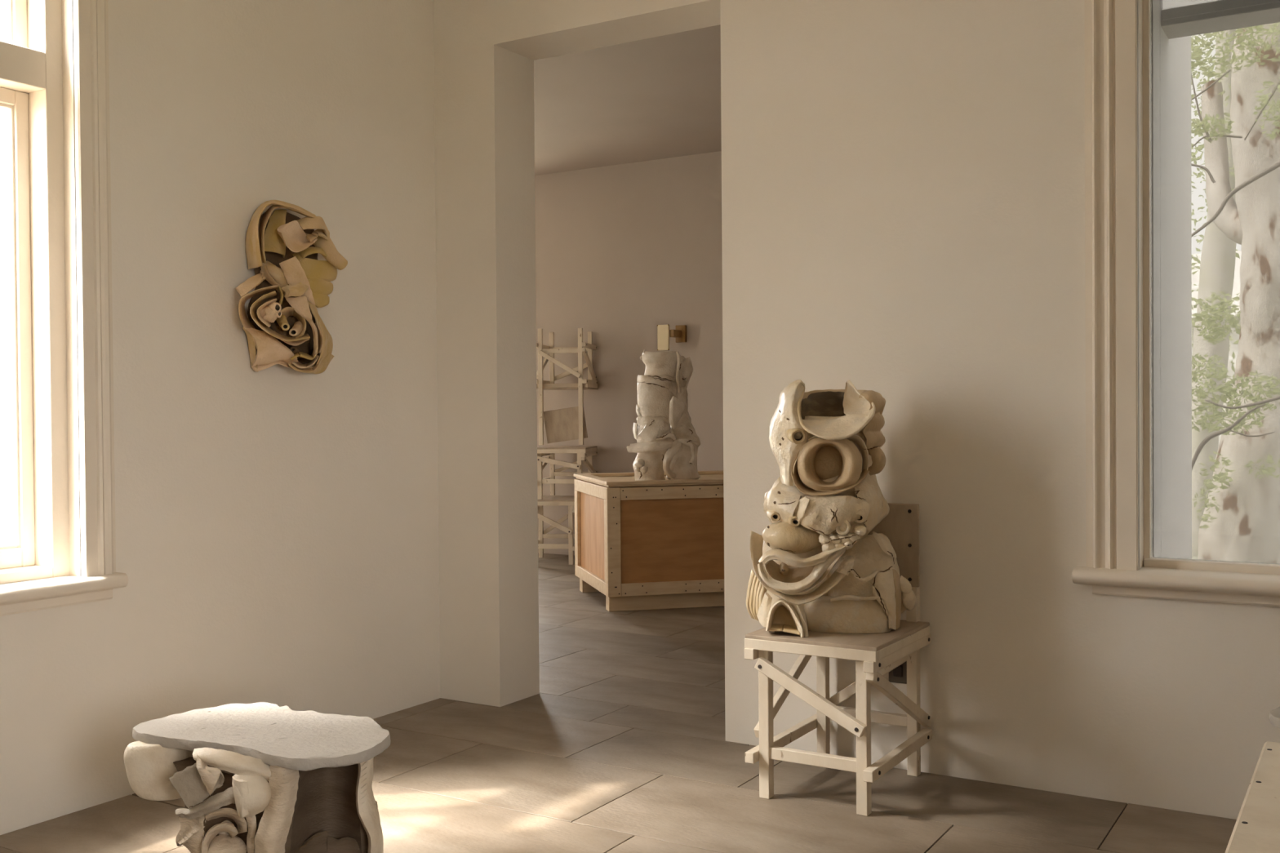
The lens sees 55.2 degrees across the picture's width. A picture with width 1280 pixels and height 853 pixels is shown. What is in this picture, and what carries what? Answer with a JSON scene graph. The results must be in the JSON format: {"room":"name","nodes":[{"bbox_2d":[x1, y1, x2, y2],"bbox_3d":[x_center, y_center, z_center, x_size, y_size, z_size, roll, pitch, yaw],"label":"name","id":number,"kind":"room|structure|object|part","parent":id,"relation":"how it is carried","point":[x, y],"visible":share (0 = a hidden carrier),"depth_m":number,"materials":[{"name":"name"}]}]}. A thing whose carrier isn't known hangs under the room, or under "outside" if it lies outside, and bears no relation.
{"room":"art gallery","nodes":[
{"label":"art gallery","id":0,"kind":"room"},
{"bbox_2d":[0,0,439,835],"bbox_3d":[-3.241,-0.298,1.656,0.220,3.700,8.700,0,1,31],"label":"wall","id":1,"kind":"structure","parent":0,"point":[277,526],"depth_m":4.42,"materials":[{"name":"paint"}]},
{"bbox_2d":[0,0,128,616],"bbox_3d":[-2.044,-0.605,3.535,0.266,2.337,1.065,0,1,31],"label":"window","id":2,"kind":"structure","parent":1,"relation":"in","point":[55,66],"depth_m":3.86,"materials":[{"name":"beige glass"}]},
{"bbox_3d":[-2.135,-1.383,3.577,0.041,0.441,0.703,0,1,31],"label":"transom sash","id":3,"kind":"part","parent":2,"relation":"part of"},
{"bbox_3d":[-2.035,-0.304,3.742,0.041,1.495,0.352,0,1,31],"label":"sash","id":4,"kind":"part","parent":2,"relation":"part of","materials":[{"name":"white wood"}]},
{"bbox_3d":[-2.035,0.518,3.551,0.266,0.078,1.065,0,1,31],"label":"sill","id":5,"kind":"part","parent":2,"relation":"part of","materials":[{"name":"beige wood"}]},
{"bbox_3d":[-1.730,-0.653,3.892,0.030,2.255,0.121,0,1,31],"label":"casing","id":6,"kind":"part","parent":2,"relation":"part of","materials":[{"name":"white wood"}]},
{"bbox_2d":[235,200,346,373],"bbox_3d":[-1.262,-0.516,4.478,0.215,0.637,0.561,0,1,31],"label":"wall sculpture","id":7,"kind":"object","parent":1,"relation":"attached to","point":[284,326],"visible":1,"depth_m":4.43,"materials":[{"name":"ceramic"}]},
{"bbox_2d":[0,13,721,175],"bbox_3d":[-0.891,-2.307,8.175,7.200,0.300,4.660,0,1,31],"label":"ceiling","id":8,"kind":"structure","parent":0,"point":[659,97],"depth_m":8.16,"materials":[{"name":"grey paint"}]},
{"bbox_2d":[0,552,1236,852],"bbox_3d":[-1.637,1.365,3.403,10.900,0.300,13.700,0,1,31],"label":"floor","id":9,"kind":"structure","parent":0,"point":[622,746],"depth_m":3.99,"materials":[{"name":"brown tile"}]},
{"bbox_2d":[124,702,391,852],"bbox_3d":[-0.949,0.978,3.052,0.699,0.473,0.494,0,1,28],"label":"table","id":10,"kind":"object","parent":9,"relation":"on","point":[260,777],"visible":1,"depth_m":2.99,"materials":[{"name":"ceramic"}]},
{"bbox_2d":[124,741,193,801],"bbox_3d":[-1.197,0.859,3.061,0.172,0.149,0.098,-1,1,-20],"label":"clay bowl","id":11,"kind":"object","parent":10,"relation":"on","point":[148,766],"depth_m":3.02,"materials":[{"name":"beige ceramic"}]},
{"bbox_3d":[-0.847,0.960,2.865,0.060,0.339,0.098,0,1,31],"label":"clay leg","id":12,"kind":"part","parent":10,"relation":"part of","materials":[{"name":"beige ceramic"}]},
{"bbox_3d":[-0.800,1.002,3.026,0.226,0.423,0.137,-1,1,-34],"label":"clay panel","id":13,"kind":"part","parent":10,"relation":"part of","materials":[{"name":"brown ceramic"}]},
{"bbox_3d":[-0.666,1.007,3.022,0.076,0.408,0.105,0,1,31],"label":"clay leg","id":14,"kind":"part","parent":10,"relation":"part of","materials":[{"name":"beige ceramic"}]},
{"bbox_3d":[-0.684,0.973,3.126,0.040,0.300,0.122,-1,1,-16],"label":"clay leg","id":15,"kind":"part","parent":10,"relation":"part of","materials":[{"name":"beige ceramic"}]},
{"bbox_2d":[537,495,574,564],"bbox_3d":[-0.700,0.852,10.142,0.446,0.525,0.573,0,1,6],"label":"wooden stool","id":16,"kind":"object","parent":9,"relation":"on","point":[548,500],"visible":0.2,"depth_m":9.89,"materials":[{"name":"grey wood"}]},
{"bbox_3d":[-0.841,0.869,10.392,0.036,0.487,0.036,0,1,6],"label":"leg","id":17,"kind":"part","parent":16,"relation":"part of","materials":[{"name":"beige wood"}]},
{"bbox_3d":[-0.703,0.596,10.124,0.444,0.012,0.503,0,1,6],"label":"seat","id":18,"kind":"part","parent":16,"relation":"part of","materials":[{"name":"beige wood"}]},
{"bbox_3d":[-0.728,0.622,9.879,0.444,0.034,0.019,0,1,6],"label":"rail","id":19,"kind":"part","parent":16,"relation":"part of","materials":[{"name":"beige wood"}]},
{"bbox_2d":[537,445,597,499],"bbox_3d":[-0.617,0.378,10.159,0.446,0.420,0.570,0,1,9],"label":"wooden stool","id":20,"kind":"object","parent":16,"relation":"on","point":[583,451],"visible":0.66,"depth_m":9.94,"materials":[{"name":"grey wood"}]},
{"bbox_3d":[-0.814,0.402,9.956,0.036,0.382,0.036,0,1,9],"label":"leg","id":21,"kind":"part","parent":20,"relation":"part of","materials":[{"name":"beige wood"}]},
{"bbox_3d":[-0.818,0.229,10.179,0.034,0.034,0.544,0,1,9],"label":"rail","id":22,"kind":"part","parent":20,"relation":"part of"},
{"bbox_3d":[-0.745,0.395,10.416,0.036,0.382,0.036,0,1,9],"label":"leg","id":23,"kind":"part","parent":20,"relation":"part of","materials":[{"name":"beige wood"}]},
{"bbox_3d":[-0.656,0.200,9.899,0.444,0.034,0.019,0,1,9],"label":"rail","id":24,"kind":"part","parent":20,"relation":"part of","materials":[{"name":"beige wood"}]},
{"bbox_2d":[536,328,597,444],"bbox_3d":[-0.613,-0.325,10.153,0.446,0.945,0.572,0,1,7],"label":"wooden chair","id":25,"kind":"object","parent":20,"relation":"on","point":[569,424],"visible":0.91,"depth_m":9.93,"materials":[{"name":"grey wood"}]},
{"bbox_3d":[-0.806,-0.321,9.941,0.036,0.945,0.036,0,1,7],"label":"leg","id":26,"kind":"part","parent":25,"relation":"part of","materials":[{"name":"beige wood"}]},
{"bbox_3d":[-0.811,-0.366,10.186,0.034,0.034,0.544,0,1,7],"label":"rail","id":27,"kind":"part","parent":25,"relation":"part of","materials":[{"name":"beige wood"}]},
{"bbox_3d":[-0.748,-0.574,10.400,0.036,0.452,0.036,0,1,7],"label":"leg","id":28,"kind":"part","parent":25,"relation":"part of","materials":[{"name":"beige wood"}]},
{"bbox_3d":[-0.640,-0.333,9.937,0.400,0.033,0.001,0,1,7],"label":"rail","id":29,"kind":"part","parent":25,"relation":"part of","materials":[{"name":"beige wood"}]},
{"bbox_3d":[-0.606,-0.015,9.945,0.335,0.263,0.012,-8,0,7],"label":"backrest","id":30,"kind":"part","parent":25,"relation":"part of","materials":[{"name":"beige wood"}]},
{"bbox_3d":[-0.611,-0.314,10.167,0.444,0.012,0.503,0,1,7],"label":"seat","id":31,"kind":"part","parent":25,"relation":"part of","materials":[{"name":"beige wood"}]},
{"bbox_3d":[-0.479,-0.323,9.899,0.036,0.945,0.036,0,1,7],"label":"leg","id":32,"kind":"part","parent":25,"relation":"part of","materials":[{"name":"beige wood"}]},
{"bbox_3d":[-0.412,-0.368,10.134,0.034,0.034,0.544,0,1,7],"label":"rail","id":33,"kind":"part","parent":25,"relation":"part of","materials":[{"name":"beige wood"}]},
{"bbox_3d":[-0.421,-0.576,10.357,0.036,0.452,0.036,0,1,7],"label":"leg","id":34,"kind":"part","parent":25,"relation":"part of","materials":[{"name":"beige wood"}]},
{"bbox_3d":[-0.402,-0.336,10.131,0.022,0.028,0.489,0,1,7],"label":"rail","id":35,"kind":"part","parent":25,"relation":"part of","materials":[{"name":"beige wood"}]},
{"bbox_3d":[-0.620,0.174,10.142,0.444,0.012,0.503,0,1,9],"label":"seat","id":36,"kind":"part","parent":20,"relation":"part of","materials":[{"name":"beige wood"}]},
{"bbox_3d":[-0.487,0.400,9.907,0.036,0.382,0.036,0,1,9],"label":"leg","id":37,"kind":"part","parent":20,"relation":"part of","materials":[{"name":"beige wood"}]},
{"bbox_3d":[-0.420,0.226,10.120,0.034,0.034,0.544,0,1,9],"label":"rail","id":38,"kind":"part","parent":20,"relation":"part of","materials":[{"name":"beige wood"}]},
{"bbox_3d":[-0.418,0.393,10.367,0.036,0.382,0.036,0,1,9],"label":"leg","id":39,"kind":"part","parent":20,"relation":"part of","materials":[{"name":"brown wood"}]},
{"bbox_3d":[-0.409,0.194,10.120,0.022,0.028,0.489,0,1,9],"label":"rail","id":40,"kind":"part","parent":20,"relation":"part of","materials":[{"name":"brown wood"}]},
{"bbox_3d":[-0.558,0.874,9.896,0.036,0.487,0.036,0,1,6],"label":"leg","id":41,"kind":"part","parent":16,"relation":"part of","materials":[{"name":"beige wood"}]},
{"bbox_2d":[573,470,724,612],"bbox_3d":[0.449,0.729,8.201,1.608,0.808,1.048,-1,1,-14],"label":"crate","id":42,"kind":"object","parent":9,"relation":"on","point":[643,544],"visible":0.53,"depth_m":7.64,"materials":[{"name":"brown wood"}]},
{"bbox_3d":[-0.299,0.706,8.011,0.010,0.670,0.972,-1,1,-14],"label":"plywood panel","id":43,"kind":"part","parent":42,"relation":"part of","materials":[{"name":"brown wood"}]},
{"bbox_3d":[0.446,0.352,8.196,1.580,0.010,1.020,-1,1,-14],"label":"lid panel","id":44,"kind":"part","parent":42,"relation":"part of","materials":[{"name":"brown wood"}]},
{"bbox_3d":[0.328,0.692,8.676,1.552,0.670,0.010,-1,1,-14],"label":"plywood panel","id":45,"kind":"part","parent":42,"relation":"part of","materials":[{"name":"beige wood"}]},
{"bbox_2d":[626,349,701,480],"bbox_3d":[0.154,-0.069,7.789,0.493,0.845,0.306,-1,1,-8],"label":"sculpture","id":46,"kind":"object","parent":42,"relation":"on","point":[662,393],"visible":1,"depth_m":7.75,"materials":[{"name":"white ceramic"}]},
{"bbox_2d":[636,374,675,418],"bbox_3d":[0.111,-0.183,7.828,0.248,0.292,0.224,0,1,31],"label":"clay pot","id":47,"kind":"object","parent":46,"relation":"on","point":[655,400],"depth_m":7.74,"materials":[{"name":"beige ceramic"}]},
{"bbox_3d":[0.569,0.703,7.724,1.552,0.670,0.010,-1,1,-14],"label":"plywood panel","id":48,"kind":"part","parent":42,"relation":"part of","materials":[{"name":"brown wood"}]},
{"bbox_2d":[744,502,932,816],"bbox_3d":[0.665,0.726,4.043,0.446,0.925,0.573,0,1,31],"label":"wooden chair","id":49,"kind":"object","parent":9,"relation":"on","point":[875,655],"visible":0.82,"depth_m":3.92,"materials":[{"name":"grey wood"}]},
{"bbox_3d":[0.489,0.723,4.140,0.034,0.034,0.544,0,1,31],"label":"rail","id":50,"kind":"part","parent":49,"relation":"part of","materials":[{"name":"beige wood"}]},
{"bbox_3d":[0.405,0.949,3.934,0.036,0.487,0.036,0,1,31],"label":"leg","id":51,"kind":"part","parent":49,"relation":"part of","materials":[{"name":"beige wood"}]},
{"bbox_3d":[0.529,0.696,3.819,0.444,0.034,0.019,0,1,31],"label":"rail","id":52,"kind":"part","parent":49,"relation":"part of","materials":[{"name":"beige wood"}]},
{"bbox_3d":[0.646,0.732,4.329,0.036,0.905,0.036,0,1,31],"label":"leg","id":53,"kind":"part","parent":49,"relation":"part of","materials":[{"name":"beige wood"}]},
{"bbox_2d":[746,379,916,637],"bbox_3d":[0.606,0.255,4.000,0.488,0.817,0.460,0,1,31],"label":"sculpture","id":54,"kind":"object","parent":49,"relation":"on","point":[819,566],"visible":1,"depth_m":3.93,"materials":[{"name":"ceramic"}]},
{"bbox_2d":[766,560,815,582],"bbox_3d":[0.492,0.469,3.958,0.183,0.079,0.166,0,1,9],"label":"cup","id":55,"kind":"object","parent":54,"relation":"on","point":[777,571],"depth_m":3.92,"materials":[{"name":"beige ceramic"}]},
{"bbox_2d":[809,444,845,484],"bbox_3d":[0.606,0.120,3.951,0.119,0.149,0.109,0,1,9],"label":"cup","id":56,"kind":"object","parent":54,"relation":"on","point":[827,461],"depth_m":3.96,"materials":[{"name":"beige ceramic"}]},
{"bbox_2d":[803,596,891,633],"bbox_3d":[0.673,0.610,4.003,0.297,0.107,0.152,0,1,5],"label":"pillow","id":57,"kind":"object","parent":54,"relation":"on","point":[851,615],"depth_m":3.93,"materials":[{"name":"ceramic"}]},
{"bbox_3d":[0.887,0.570,4.045,0.061,0.070,0.072,0,1,31],"label":"clay knob","id":58,"kind":"part","parent":54,"relation":"part of","materials":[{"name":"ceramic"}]},
{"bbox_3d":[0.657,0.670,4.029,0.444,0.012,0.503,0,1,31],"label":"seat","id":59,"kind":"part","parent":49,"relation":"part of","materials":[{"name":"beige wood"}]},
{"bbox_3d":[0.687,0.949,3.762,0.036,0.487,0.036,0,1,31],"label":"leg","id":60,"kind":"part","parent":49,"relation":"part of","materials":[{"name":"beige wood"}]},
{"bbox_3d":[0.771,0.401,4.217,0.390,0.280,0.012,0,1,31],"label":"backrest","id":61,"kind":"part","parent":49,"relation":"part of","materials":[{"name":"beige wood"}]},
{"bbox_3d":[0.832,0.723,3.931,0.034,0.034,0.544,0,1,31],"label":"rail","id":62,"kind":"part","parent":49,"relation":"part of","materials":[{"name":"beige wood"}]},
{"bbox_3d":[0.843,0.691,3.927,0.022,0.028,0.489,0,1,31],"label":"rail","id":63,"kind":"part","parent":49,"relation":"part of","materials":[{"name":"beige wood"}]},
{"bbox_3d":[0.928,0.733,4.157,0.036,0.905,0.036,0,1,31],"label":"leg","id":64,"kind":"part","parent":49,"relation":"part of","materials":[{"name":"beige wood"}]},
{"bbox_2d":[1225,741,1279,852],"bbox_3d":[1.282,0.962,1.978,0.598,0.501,1.419,0,1,31],"label":"bench","id":65,"kind":"object","parent":9,"relation":"on","point":[1256,829],"visible":1,"depth_m":2.25,"materials":[{"name":"grey wood"}]},
{"bbox_2d":[534,151,723,555],"bbox_3d":[0.285,-0.443,10.105,7.200,3.700,0.200,0,1,31],"label":"wall","id":66,"kind":"structure","parent":0,"point":[623,251],"depth_m":10.23,"materials":[{"name":"grey paint"}]},
{"bbox_2d":[657,324,686,350],"bbox_3d":[0.265,-0.717,9.880,0.240,0.207,0.118,-1,1,-30],"label":"wall lamp","id":67,"kind":"object","parent":66,"relation":"attached to","point":[664,332],"visible":1,"depth_m":9.85,"materials":[{"name":"gold metal"}]},
{"bbox_3d":[0.189,-0.716,9.848,0.105,0.205,0.020,0,1,31],"label":"lamp shade","id":68,"kind":"part","parent":67,"relation":"part of","materials":[{"name":"beige"}]},
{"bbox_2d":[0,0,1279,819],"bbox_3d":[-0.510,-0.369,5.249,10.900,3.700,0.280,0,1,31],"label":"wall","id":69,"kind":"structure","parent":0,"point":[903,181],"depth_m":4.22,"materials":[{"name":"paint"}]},
{"bbox_2d":[888,661,906,684],"bbox_3d":[0.902,0.847,4.237,0.086,0.085,0.016,0,1,31],"label":"wall socket","id":70,"kind":"object","parent":69,"relation":"attached to","point":[898,675],"visible":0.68,"depth_m":4.23,"materials":[{"name":"brown plastic"}]},
{"bbox_2d":[1071,0,1279,606],"bbox_3d":[2.169,-0.654,3.474,1.778,2.378,0.221,0,1,31],"label":"window","id":71,"kind":"structure","parent":69,"relation":"in","point":[1182,97],"depth_m":3.83,"materials":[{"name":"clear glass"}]},
{"bbox_3d":[1.480,-0.693,3.849,0.158,2.285,0.027,0,1,31],"label":"casing","id":72,"kind":"part","parent":71,"relation":"part of","materials":[{"name":"beige wood"}]},
{"bbox_3d":[2.169,0.485,3.475,1.778,0.079,0.186,0,1,31],"label":"sill","id":73,"kind":"part","parent":71,"relation":"part of","materials":[{"name":"beige wood"}]},
{"bbox_3d":[2.209,-0.629,3.550,1.368,2.115,0.004,0,1,31],"label":"pane","id":74,"kind":"part","parent":71,"relation":"part of","materials":[{"name":"clear glass"}]},
{"bbox_2d":[1269,706,1279,728],"bbox_3d":[1.771,0.931,2.845,0.532,0.531,0.503,0,1,31],"label":"sculpture","id":75,"kind":"object","parent":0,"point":[1274,717],"visible":1,"depth_m":2.84,"materials":[{"name":"ceramic"}]}
]}

